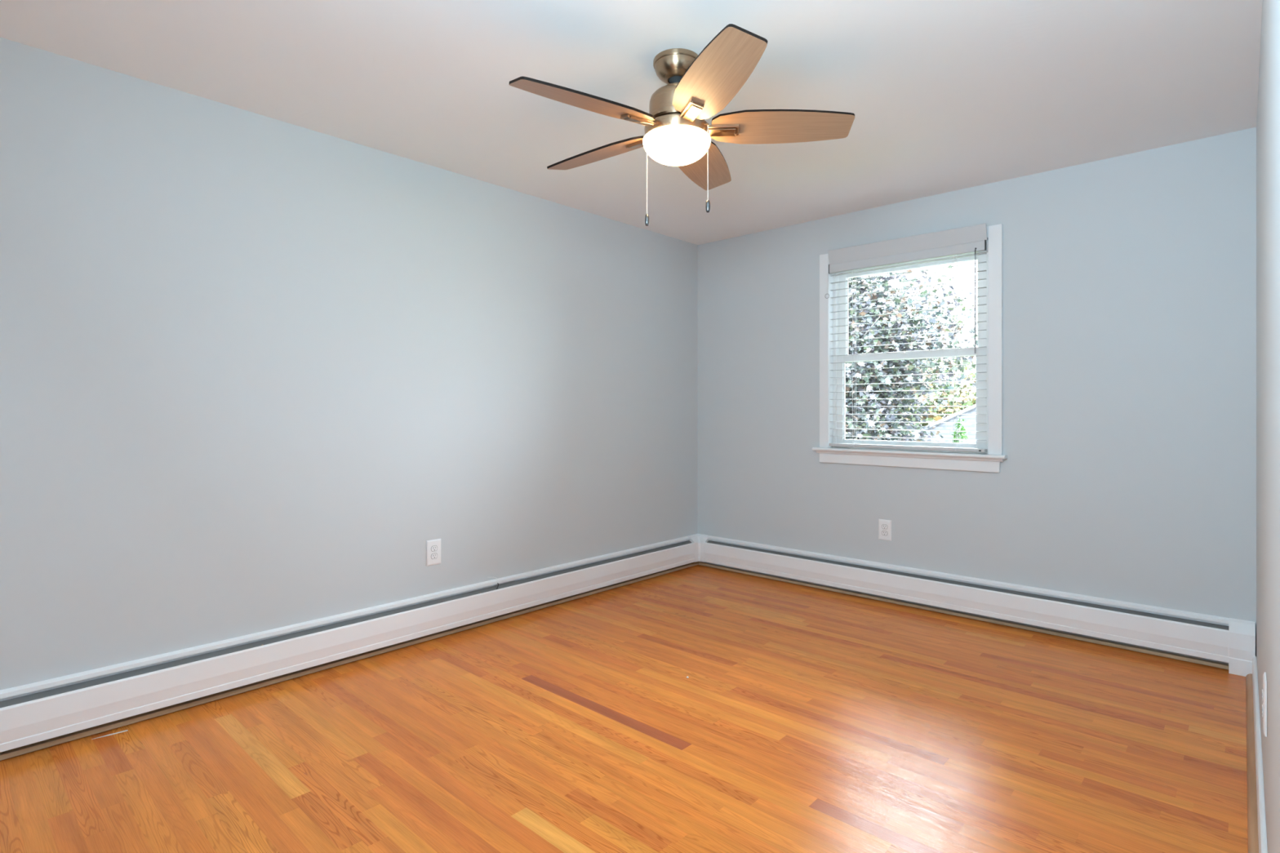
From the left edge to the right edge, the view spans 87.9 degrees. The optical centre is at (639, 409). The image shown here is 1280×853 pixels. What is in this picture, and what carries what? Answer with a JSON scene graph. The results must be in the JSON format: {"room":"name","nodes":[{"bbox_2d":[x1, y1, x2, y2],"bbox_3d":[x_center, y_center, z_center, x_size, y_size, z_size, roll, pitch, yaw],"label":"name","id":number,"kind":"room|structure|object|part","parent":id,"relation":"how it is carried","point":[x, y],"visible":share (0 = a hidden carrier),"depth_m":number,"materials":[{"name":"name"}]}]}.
{"room":"empty bedroom","nodes":[
{"label":"empty bedroom","id":0,"kind":"room"},
{"bbox_2d":[0,37,697,752],"bbox_3d":[-1.377,0.011,3.204,0.140,2.540,5.460,0,0,43],"label":"wall","id":1,"kind":"structure","parent":0,"point":[251,364],"depth_m":2.91,"materials":[{"name":"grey paint"}]},
{"bbox_2d":[0,536,695,752],"bbox_3d":[-1.179,1.039,3.266,0.069,0.223,4.639,0,0,43],"label":"baseboard heater","id":2,"kind":"object","parent":1,"relation":"attached to","point":[46,709],"visible":1,"depth_m":2.85,"materials":[{"name":"white metal"}]},
{"bbox_3d":[-0.747,0.993,3.739,0.047,0.025,0.140,0,0,43],"label":"joint plate","id":3,"kind":"part","parent":2,"relation":"part of","materials":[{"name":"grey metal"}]},
{"bbox_2d":[0,561,700,760],"bbox_3d":[-1.308,1.169,3.155,0.028,0.023,5.200,0,0,43],"label":"trim","id":4,"kind":"structure","parent":1,"relation":"attached to","point":[28,748],"depth_m":2.88,"materials":[{"name":"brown wood"}]},
{"bbox_2d":[426,538,440,565],"bbox_3d":[-1.064,0.738,3.435,0.008,0.130,0.082,0,0,43],"label":"electrical outlet","id":5,"kind":"object","parent":1,"relation":"attached to","point":[433,547],"visible":1,"depth_m":3.43,"materials":[{"name":"white plastic"}]},
{"bbox_2d":[431,553,437,559],"bbox_3d":[-1.062,0.757,3.433,0.003,0.029,0.037,0,0,43],"label":"receptacle","id":6,"kind":"object","parent":5,"relation":"attached to","point":[433,556],"depth_m":3.43,"materials":[{"name":"white plastic"}]},
{"bbox_2d":[431,545,437,551],"bbox_3d":[-1.063,0.718,3.433,0.001,0.029,0.037,0,0,43],"label":"receptacle","id":7,"kind":"object","parent":5,"relation":"attached to","point":[433,548],"depth_m":3.43,"materials":[{"name":"white plastic"}]},
{"bbox_2d":[0,564,1248,852],"bbox_3d":[0.045,1.241,1.898,5.179,0.120,5.460,0,0,43],"label":"floor","id":8,"kind":"structure","parent":0,"point":[804,719],"depth_m":2.29,"materials":[{"name":"brown wood"}]},
{"bbox_2d":[91,729,127,739],"bbox_3d":[-1.922,1.180,2.410,0.103,0.001,0.008,0,0,-41],"label":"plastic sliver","id":9,"kind":"object","parent":8,"relation":"on","point":[126,730],"visible":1,"depth_m":2.41,"materials":[{"name":"white plastic"}]},
{"bbox_2d":[0,0,1262,244],"bbox_3d":[0.262,-1.319,1.699,4.590,0.120,5.460,0,0,43],"label":"ceiling","id":10,"kind":"structure","parent":0,"point":[943,96],"depth_m":2.49,"materials":[{"name":"white paint"}]},
{"bbox_2d":[508,23,854,226],"bbox_3d":[0.100,-0.971,2.413,1.175,0.574,1.208,0,0,43],"label":"ceiling fan","id":11,"kind":"object","parent":10,"relation":"hanging from","point":[698,87],"visible":1,"depth_m":2.31,"materials":[{"name":"brushed nickel"},{"name":"light maple wood"},{"name":"frosted white glass"}]},
{"bbox_3d":[-0.179,-1.016,2.192,0.497,0.051,0.171,0,0,-33],"label":"fan blade","id":12,"kind":"part","parent":11,"relation":"part of","materials":[{"name":"brown wood"}]},
{"bbox_3d":[-0.155,-1.012,2.632,0.502,0.050,0.178,0,0,43],"label":"fan blade","id":13,"kind":"part","parent":11,"relation":"part of","materials":[{"name":"brown wood"}]},
{"bbox_3d":[0.026,-0.867,2.462,0.003,0.280,0.003,0,0,43],"label":"pull chain","id":14,"kind":"part","parent":11,"relation":"part of","materials":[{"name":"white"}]},
{"bbox_3d":[0.132,-0.939,2.396,0.244,0.097,0.244,0,0,43],"label":"lamp shade","id":15,"kind":"part","parent":11,"relation":"part of","materials":[{"name":"white glass"}]},
{"bbox_3d":[0.264,-1.009,2.744,0.171,0.053,0.497,0,0,21],"label":"fan blade","id":16,"kind":"part","parent":11,"relation":"part of","materials":[{"name":"brown wood"}]},
{"bbox_3d":[0.238,-0.871,2.332,0.003,0.268,0.003,0,0,43],"label":"pull chain","id":17,"kind":"part","parent":11,"relation":"part of","materials":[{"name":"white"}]},
{"bbox_3d":[0.230,-1.016,2.037,0.171,0.054,0.497,0,0,-15],"label":"fan blade","id":18,"kind":"part","parent":11,"relation":"part of","materials":[{"name":"brown wood"}]},
{"bbox_3d":[0.504,-1.012,2.378,0.497,0.054,0.171,0,0,3],"label":"fan blade","id":19,"kind":"part","parent":11,"relation":"part of","materials":[{"name":"brown wood"}]},
{"bbox_2d":[697,127,1256,664],"bbox_3d":[2.120,0.011,3.619,4.450,2.540,0.120,0,0,43],"label":"wall","id":20,"kind":"structure","parent":0,"point":[1128,473],"depth_m":3.47,"materials":[{"name":"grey paint"}]},
{"bbox_2d":[878,519,891,541],"bbox_3d":[1.508,0.742,4.093,0.080,0.126,0.008,0,0,43],"label":"electrical outlet","id":21,"kind":"object","parent":20,"relation":"attached to","point":[884,526],"visible":1,"depth_m":4.09,"materials":[{"name":"white plastic"}]},
{"bbox_2d":[881,530,887,535],"bbox_3d":[1.506,0.761,4.091,0.037,0.029,0.003,0,0,43],"label":"receptacle","id":22,"kind":"object","parent":21,"relation":"attached to","point":[883,532],"depth_m":4.09,"materials":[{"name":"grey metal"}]},
{"bbox_2d":[881,524,887,529],"bbox_3d":[1.507,0.722,4.091,0.037,0.029,0.001,0,0,43],"label":"receptacle","id":23,"kind":"object","parent":21,"relation":"attached to","point":[884,526],"depth_m":4.09,"materials":[{"name":"white plastic"}]},
{"bbox_2d":[812,223,1007,472],"bbox_3d":[1.626,-0.336,4.064,1.144,1.366,0.212,0,0,43],"label":"window","id":24,"kind":"structure","parent":20,"relation":"in","point":[991,414],"depth_m":3.96,"materials":[{"name":"white paint"}]},
{"bbox_2d":[824,222,987,453],"bbox_3d":[1.570,-0.389,4.012,0.972,1.280,0.076,0,0,43],"label":"window blind","id":25,"kind":"object","parent":24,"relation":"attached to","point":[935,242],"visible":1,"depth_m":3.96,"materials":[{"name":"white plastic"}]},
{"bbox_3d":[1.357,-0.319,4.207,0.017,1.140,0.043,0,0,43],"label":"ladder cord","id":26,"kind":"part","parent":25,"relation":"part of","materials":[{"name":"white fabric"}]},
{"bbox_3d":[1.582,0.227,4.008,0.929,0.020,0.050,0,0,43],"label":"rail","id":27,"kind":"part","parent":25,"relation":"part of","materials":[{"name":"white plastic"}]},
{"bbox_3d":[1.803,-0.319,3.797,0.017,1.140,0.043,0,0,43],"label":"ladder cord","id":28,"kind":"part","parent":25,"relation":"part of","materials":[{"name":"white fabric"}]},
{"bbox_3d":[1.626,0.267,4.064,1.144,0.036,0.212,0,0,43],"label":"sill","id":29,"kind":"part","parent":24,"relation":"part of","materials":[{"name":"white paint"}]},
{"bbox_3d":[1.656,-0.351,4.092,0.949,1.204,0.110,0,0,43],"label":"frame","id":30,"kind":"part","parent":24,"relation":"part of","materials":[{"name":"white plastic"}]},
{"bbox_3d":[1.634,-0.058,4.067,0.905,0.590,0.034,0,0,43],"label":"sash","id":31,"kind":"part","parent":24,"relation":"part of","materials":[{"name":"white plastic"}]},
{"bbox_3d":[1.659,-0.615,4.095,0.905,0.608,0.034,0,0,43],"label":"sash","id":32,"kind":"part","parent":24,"relation":"part of","materials":[{"name":"white plastic"}]},
{"bbox_2d":[698,562,1228,670],"bbox_3d":[1.558,1.171,4.035,3.022,0.021,0.026,0,0,43],"label":"trim","id":33,"kind":"structure","parent":20,"relation":"attached to","point":[1203,662],"depth_m":3.65,"materials":[{"name":"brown wood"}]},
{"bbox_2d":[688,533,1255,676],"bbox_3d":[1.554,1.064,3.980,3.128,0.234,0.113,0,0,43],"label":"baseboard heater","id":34,"kind":"object","parent":20,"relation":"attached to","point":[1231,641],"depth_m":3.57,"materials":[{"name":"white metal"}]},
{"bbox_3d":[0.444,1.042,4.999,0.113,0.190,0.113,0,0,43],"label":"heater corner cover","id":35,"kind":"part","parent":34,"relation":"part of","materials":[{"name":"white metal"}]},
{"bbox_2d":[1256,0,1279,852],"bbox_3d":[1.767,0.011,1.791,0.120,2.540,3.051,0,0,42],"label":"wall","id":36,"kind":"structure","parent":0,"point":[1268,122],"depth_m":1.54,"materials":[{"name":"grey paint"}]},
{"bbox_2d":[1245,673,1258,852],"bbox_3d":[1.681,1.171,1.822,0.021,0.020,2.980,0,0,42],"label":"trim","id":37,"kind":"structure","parent":36,"relation":"attached to","point":[1252,820],"depth_m":2.12,"materials":[{"name":"brown wood"}]},
{"bbox_2d":[1252,656,1267,852],"bbox_3d":[1.694,1.131,1.811,0.014,0.100,2.982,0,0,42],"label":"baseboard","id":38,"kind":"structure","parent":36,"relation":"attached to","point":[1262,833],"depth_m":2.01,"materials":[{"name":"white paint"}]},
{"bbox_2d":[1262,671,1266,737],"bbox_3d":[1.588,0.748,1.690,0.008,0.138,0.082,0,0,43],"label":"electrical outlet","id":39,"kind":"object","parent":36,"relation":"attached to","point":[1264,678],"visible":1,"depth_m":1.66,"materials":[{"name":"white plastic"}]},
{"bbox_2d":[1262,704,1263,718],"bbox_3d":[1.586,0.767,1.692,0.003,0.029,0.037,0,0,43],"label":"receptacle","id":40,"kind":"object","parent":39,"relation":"attached to","point":[1262,704],"depth_m":1.68,"materials":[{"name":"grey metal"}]},
{"bbox_2d":[1262,688,1263,702],"bbox_3d":[1.586,0.729,1.692,0.003,0.029,0.037,0,0,43],"label":"receptacle","id":41,"kind":"object","parent":39,"relation":"attached to","point":[1262,689],"depth_m":1.68,"materials":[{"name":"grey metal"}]},
{"label":"outside","id":42,"kind":"structure","parent":0,"visible":0},
{"bbox_3d":[20.865,4.131,27.325,80.000,0.300,59.600,0,0,43],"label":"ground","id":43,"kind":"structure","parent":42,"visible":0},
{"bbox_2d":[844,263,977,442],"bbox_3d":[3.055,1.133,11.315,2.421,5.702,2.264,0,0,17],"label":"maple tree","id":44,"kind":"object","parent":43,"relation":"on","point":[865,404],"visible":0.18,"depth_m":10.23,"materials":[{"name":"green plant"}]},
{"bbox_2d":[871,341,975,440],"bbox_3d":[10.470,0.847,21.390,7.258,6.284,4.915,0,0,20],"label":"autumn tree","id":45,"kind":"object","parent":43,"relation":"on","point":[948,411],"visible":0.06,"depth_m":20.63,"materials":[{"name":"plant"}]},
{"bbox_2d":[906,404,975,443],"bbox_3d":[10.085,1.519,13.170,8.735,4.923,5.835,0,0,43],"label":"neighbor house","id":46,"kind":"structure","parent":43,"relation":"on","point":[968,414],"depth_m":13.81,"materials":[{"name":"grey"}]},
{"bbox_2d":[950,416,968,443],"bbox_3d":[5.289,2.045,11.011,1.790,3.876,1.843,0,0,43],"label":"conifer shrub","id":47,"kind":"object","parent":43,"relation":"on","point":[959,433],"visible":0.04,"depth_m":10.93,"materials":[{"name":"green plant"}]}
]}

